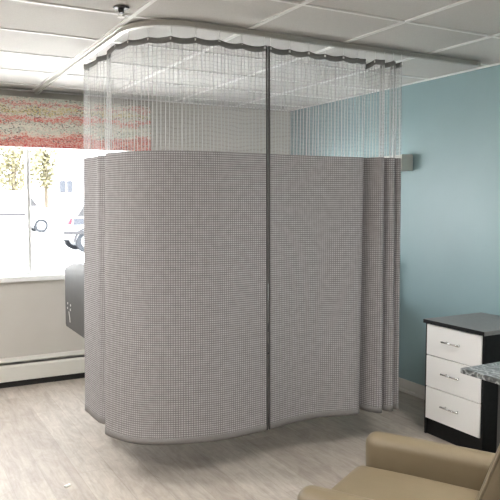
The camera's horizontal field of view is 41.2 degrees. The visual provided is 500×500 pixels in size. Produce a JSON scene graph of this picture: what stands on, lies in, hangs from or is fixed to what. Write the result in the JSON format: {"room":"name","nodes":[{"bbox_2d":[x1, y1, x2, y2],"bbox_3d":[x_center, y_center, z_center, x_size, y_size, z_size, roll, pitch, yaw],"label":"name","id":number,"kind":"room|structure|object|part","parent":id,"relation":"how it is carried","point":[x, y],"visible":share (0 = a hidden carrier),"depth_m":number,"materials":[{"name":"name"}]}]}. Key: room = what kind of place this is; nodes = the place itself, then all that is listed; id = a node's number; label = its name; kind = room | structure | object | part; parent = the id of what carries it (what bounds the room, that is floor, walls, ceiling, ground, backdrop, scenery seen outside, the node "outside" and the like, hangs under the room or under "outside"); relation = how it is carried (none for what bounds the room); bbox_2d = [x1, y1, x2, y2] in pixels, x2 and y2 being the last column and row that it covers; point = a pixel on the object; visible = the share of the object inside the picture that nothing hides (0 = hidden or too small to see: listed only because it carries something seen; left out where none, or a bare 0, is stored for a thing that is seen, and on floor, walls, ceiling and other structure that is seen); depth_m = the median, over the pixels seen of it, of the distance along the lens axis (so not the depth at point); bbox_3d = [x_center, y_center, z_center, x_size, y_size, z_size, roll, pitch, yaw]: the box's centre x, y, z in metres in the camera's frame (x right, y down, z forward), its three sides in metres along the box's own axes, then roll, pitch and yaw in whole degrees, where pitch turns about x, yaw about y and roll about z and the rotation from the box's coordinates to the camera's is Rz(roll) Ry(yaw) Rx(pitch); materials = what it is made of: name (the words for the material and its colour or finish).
{"room":"hospital room","nodes":[
{"label":"hospital room","id":0,"kind":"room"},
{"bbox_2d":[0,89,289,357],"bbox_3d":[-2.373,-0.090,5.412,6.520,2.450,0.200,-2,5,-29],"label":"wall","id":1,"kind":"structure","parent":0,"point":[32,313],"depth_m":5.79,"materials":[{"name":"paint"}]},
{"bbox_2d":[0,148,64,282],"bbox_3d":[-1.898,-0.359,5.587,2.160,1.240,0.155,-2,5,-29],"label":"window","id":2,"kind":"structure","parent":1,"relation":"in","point":[29,275],"depth_m":5.60,"materials":[{"name":"white plastic"}]},
{"bbox_3d":[-1.898,0.237,5.630,2.160,0.045,0.155,-2,5,-29],"label":"sill","id":3,"kind":"part","parent":2,"relation":"part of","materials":[{"name":"white plastic"}]},
{"bbox_3d":[-1.914,-0.384,5.614,2.080,1.195,0.090,-2,5,-29],"label":"frame","id":4,"kind":"part","parent":2,"relation":"part of","materials":[{"name":"white plastic"}]},
{"bbox_2d":[0,349,84,387],"bbox_3d":[-2.282,1.028,5.357,5.874,0.226,0.127,-2,5,-29],"label":"baseboard heater","id":5,"kind":"object","parent":1,"relation":"attached to","point":[68,365],"visible":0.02,"depth_m":5.60,"materials":[{"name":"white metal"}]},
{"bbox_3d":[-2.287,1.006,5.365,5.850,0.180,0.104,-2,5,-29],"label":"plate","id":6,"kind":"part","parent":5,"relation":"part of","materials":[{"name":"white metal"}]},
{"bbox_2d":[0,95,150,151],"bbox_3d":[-1.849,-1.046,5.457,2.150,0.405,0.100,-2,5,-29],"label":"window valance","id":7,"kind":"object","parent":1,"relation":"attached to","point":[25,122],"visible":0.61,"depth_m":5.57,"materials":[{"name":"fabric"}]},
{"bbox_2d":[0,88,288,110],"bbox_3d":[-2.329,-1.298,5.224,6.204,0.010,0.016,-2,5,-29],"label":"trim","id":8,"kind":"structure","parent":1,"relation":"attached to","point":[0,88],"depth_m":5.92,"materials":[{"name":"white"}]},
{"bbox_2d":[0,378,453,499],"bbox_3d":[-0.387,1.456,1.883,6.520,0.120,8.580,-2,5,-29],"label":"floor","id":9,"kind":"structure","parent":0,"point":[49,442],"depth_m":3.99,"materials":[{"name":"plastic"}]},
{"bbox_2d":[65,262,84,337],"bbox_3d":[-0.192,0.569,5.267,2.297,1.155,0.930,-2,5,-29],"label":"hospital bed","id":10,"kind":"object","parent":9,"relation":"on","point":[74,272],"visible":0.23,"depth_m":4.83,"materials":[{"name":"grey plastic"},{"name":"metal"}]},
{"bbox_2d":[297,431,499,499],"bbox_3d":[0.647,0.904,2.233,0.809,0.930,0.702,3,5,31],"label":"armchair","id":11,"kind":"object","parent":9,"relation":"on","point":[398,467],"visible":1,"depth_m":2.44,"materials":[{"name":"beige leather"}]},
{"bbox_3d":[0.450,1.035,2.012,0.677,0.520,0.104,3,5,31],"label":"arm","id":12,"kind":"part","parent":11,"relation":"part of","materials":[{"name":"beige leather"}]},
{"bbox_3d":[0.530,0.965,2.309,0.535,0.217,0.486,3,5,31],"label":"seat","id":13,"kind":"part","parent":11,"relation":"part of","materials":[{"name":"beige leather"}]},
{"bbox_3d":[0.761,0.997,2.522,0.677,0.520,0.104,3,5,31],"label":"arm","id":14,"kind":"part","parent":11,"relation":"part of","materials":[{"name":"beige leather"}]},
{"bbox_3d":[0.840,0.763,2.106,0.358,0.630,0.484,3,5,31],"label":"backrest","id":15,"kind":"part","parent":11,"relation":"part of","materials":[{"name":"beige leather"}]},
{"bbox_2d":[423,312,499,452],"bbox_3d":[1.482,0.838,4.285,0.556,0.762,0.508,-2,5,-29],"label":"base cabinet","id":16,"kind":"object","parent":9,"relation":"on","point":[460,409],"visible":0.91,"depth_m":4.12,"materials":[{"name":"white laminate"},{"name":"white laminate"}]},
{"bbox_3d":[1.253,1.004,4.168,0.032,0.010,0.150,-2,5,-29],"label":"handle","id":17,"kind":"part","parent":16,"relation":"part of","materials":[{"name":"silver metal"}]},
{"bbox_3d":[1.253,0.793,4.153,0.032,0.010,0.150,-2,5,-29],"label":"handle","id":18,"kind":"part","parent":16,"relation":"part of","materials":[{"name":"silver metal"}]},
{"bbox_3d":[1.253,0.586,4.138,0.032,0.010,0.150,-2,5,-29],"label":"handle","id":19,"kind":"part","parent":16,"relation":"part of","materials":[{"name":"silver metal"}]},
{"bbox_3d":[1.273,1.013,4.182,0.017,0.207,0.454,-2,5,-29],"label":"drawer","id":20,"kind":"part","parent":16,"relation":"part of","materials":[{"name":"white wood"}]},
{"bbox_3d":[1.273,0.802,4.167,0.017,0.204,0.454,-2,5,-29],"label":"drawer","id":21,"kind":"part","parent":16,"relation":"part of","materials":[{"name":"white wood"}]},
{"bbox_3d":[1.273,0.595,4.152,0.017,0.198,0.454,-2,5,-29],"label":"drawer","id":22,"kind":"part","parent":16,"relation":"part of","materials":[{"name":"white wood"}]},
{"bbox_2d":[461,362,499,448],"bbox_3d":[1.513,0.937,3.144,0.811,0.732,0.611,-2,5,-29],"label":"side table","id":23,"kind":"object","parent":9,"relation":"on","point":[490,372],"visible":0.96,"depth_m":3.16,"materials":[{"name":"grey stone"}]},
{"bbox_3d":[1.210,0.947,3.190,0.036,0.706,0.036,-2,5,-29],"label":"leg","id":24,"kind":"part","parent":23,"relation":"part of","materials":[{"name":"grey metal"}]},
{"bbox_2d":[0,0,499,109],"bbox_3d":[-0.387,-1.145,1.692,6.520,0.203,8.580,-2,5,-29],"label":"ceiling","id":25,"kind":"structure","parent":0,"point":[39,39],"depth_m":3.83,"materials":[{"name":"tile"}]},
{"bbox_2d":[113,5,128,18],"bbox_3d":[-0.613,-1.131,3.163,0.080,0.047,0.080,-2,5,-29],"label":"sprinkler","id":26,"kind":"object","parent":25,"relation":"attached to","point":[120,8],"visible":1,"depth_m":3.15,"materials":[{"name":"grey metal"}]},
{"bbox_2d":[34,19,480,93],"bbox_3d":[-0.132,-1.266,4.935,2.357,0.030,2.574,-2,5,-29],"label":"track","id":27,"kind":"object","parent":25,"relation":"attached to","point":[123,29],"visible":1,"depth_m":3.76,"materials":[{"name":"grey metal"}]},
{"bbox_2d":[83,28,267,444],"bbox_3d":[-0.567,-0.071,3.733,1.243,2.181,0.518,2,5,26],"label":"privacy curtain","id":28,"kind":"object","parent":27,"relation":"hanging from","point":[176,242],"visible":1,"depth_m":3.55,"materials":[{"name":"fabric"}]},
{"bbox_2d":[268,38,402,429],"bbox_3d":[0.508,-0.085,3.912,0.931,2.181,0.134,-2,5,-26],"label":"privacy curtain","id":29,"kind":"object","parent":27,"relation":"hanging from","point":[334,221],"visible":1,"depth_m":3.93,"materials":[{"name":"fabric"}]},
{"bbox_2d":[290,65,499,385],"bbox_3d":[2.431,0.066,3.269,0.150,2.450,8.180,-2,5,-29],"label":"wall","id":30,"kind":"structure","parent":0,"point":[450,125],"depth_m":4.96,"materials":[{"name":"teal paint"}]},
{"bbox_2d":[373,154,412,170],"bbox_3d":[0.908,-0.722,5.724,0.119,0.128,1.304,-2,5,-29],"label":"wall light","id":31,"kind":"object","parent":30,"relation":"attached to","point":[406,160],"visible":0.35,"depth_m":5.16,"materials":[{"name":"grey metal"}]},
{"bbox_2d":[289,63,499,110],"bbox_3d":[2.358,-1.145,3.140,0.016,0.010,8.180,-2,5,-29],"label":"trim","id":32,"kind":"structure","parent":30,"relation":"attached to","point":[495,64],"depth_m":5.10,"materials":[{"name":"white"}]},
{"bbox_2d":[399,377,424,399],"bbox_3d":[2.395,1.246,3.244,0.020,0.100,8.020,-2,5,-29],"label":"baseboard","id":33,"kind":"structure","parent":30,"relation":"attached to","point":[406,386],"depth_m":5.27,"materials":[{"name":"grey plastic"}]},
{"label":"outside","id":34,"kind":"structure","parent":0,"visible":0},
{"bbox_2d":[0,225,83,271],"bbox_3d":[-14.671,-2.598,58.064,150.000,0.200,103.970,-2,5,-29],"label":"parking lot","id":35,"kind":"structure","parent":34,"point":[49,252],"depth_m":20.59,"materials":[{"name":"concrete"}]},
{"bbox_2d":[0,147,42,226],"bbox_3d":[-14.523,-4.950,40.794,3.581,7.033,3.620,-2,5,-29],"label":"tree","id":36,"kind":"object","parent":35,"relation":"on","point":[13,181],"visible":0.39,"depth_m":40.35,"materials":[{"name":"green plant"}]},
{"bbox_2d":[0,191,60,232],"bbox_3d":[-12.065,-1.903,33.169,5.100,2.050,1.930,-2,5,-29],"label":"van","id":37,"kind":"object","parent":35,"relation":"on","point":[12,203],"visible":0.9,"depth_m":32.58,"materials":[{"name":"white paint"}]},
{"bbox_3d":[-12.334,-1.694,31.951,2.950,0.130,0.030,-2,5,-29],"label":"moulding","id":38,"kind":"part","parent":37,"relation":"part of","materials":[{"name":"grey"}]},
{"bbox_2d":[34,148,57,207],"bbox_3d":[-13.274,-4.976,43.183,1.630,6.717,1.689,-2,5,-29],"label":"tree","id":39,"kind":"object","parent":35,"relation":"on","point":[46,174],"visible":0.53,"depth_m":43.03,"materials":[{"name":"green plant"}]},
{"bbox_2d":[0,147,120,210],"bbox_3d":[-13.944,-6.341,56.458,30.600,7.500,9.600,-2,5,-29],"label":"building","id":40,"kind":"structure","parent":35,"relation":"on","point":[68,185],"depth_m":51.20,"materials":[{"name":"white concrete"}]},
{"bbox_2d":[54,200,83,251],"bbox_3d":[-4.152,-0.832,21.495,4.100,1.620,1.790,-2,5,-29],"label":"car","id":41,"kind":"object","parent":35,"relation":"on","point":[69,227],"visible":0.34,"depth_m":20.04,"materials":[{"name":"silver metal"}]},
{"bbox_2d":[65,218,72,224],"bbox_3d":[-5.461,-0.864,20.015,0.130,0.180,0.420,-2,5,-29],"label":"tail light","id":42,"kind":"object","parent":41,"relation":"attached to","point":[69,221],"depth_m":19.88,"materials":[{"name":"red plastic"}]},
{"bbox_3d":[-5.117,-0.858,19.992,0.430,0.210,0.032,-2,5,-29],"label":"quarter panel trim","id":43,"kind":"part","parent":41,"relation":"part of","materials":[{"name":"blue glass"}]}
]}

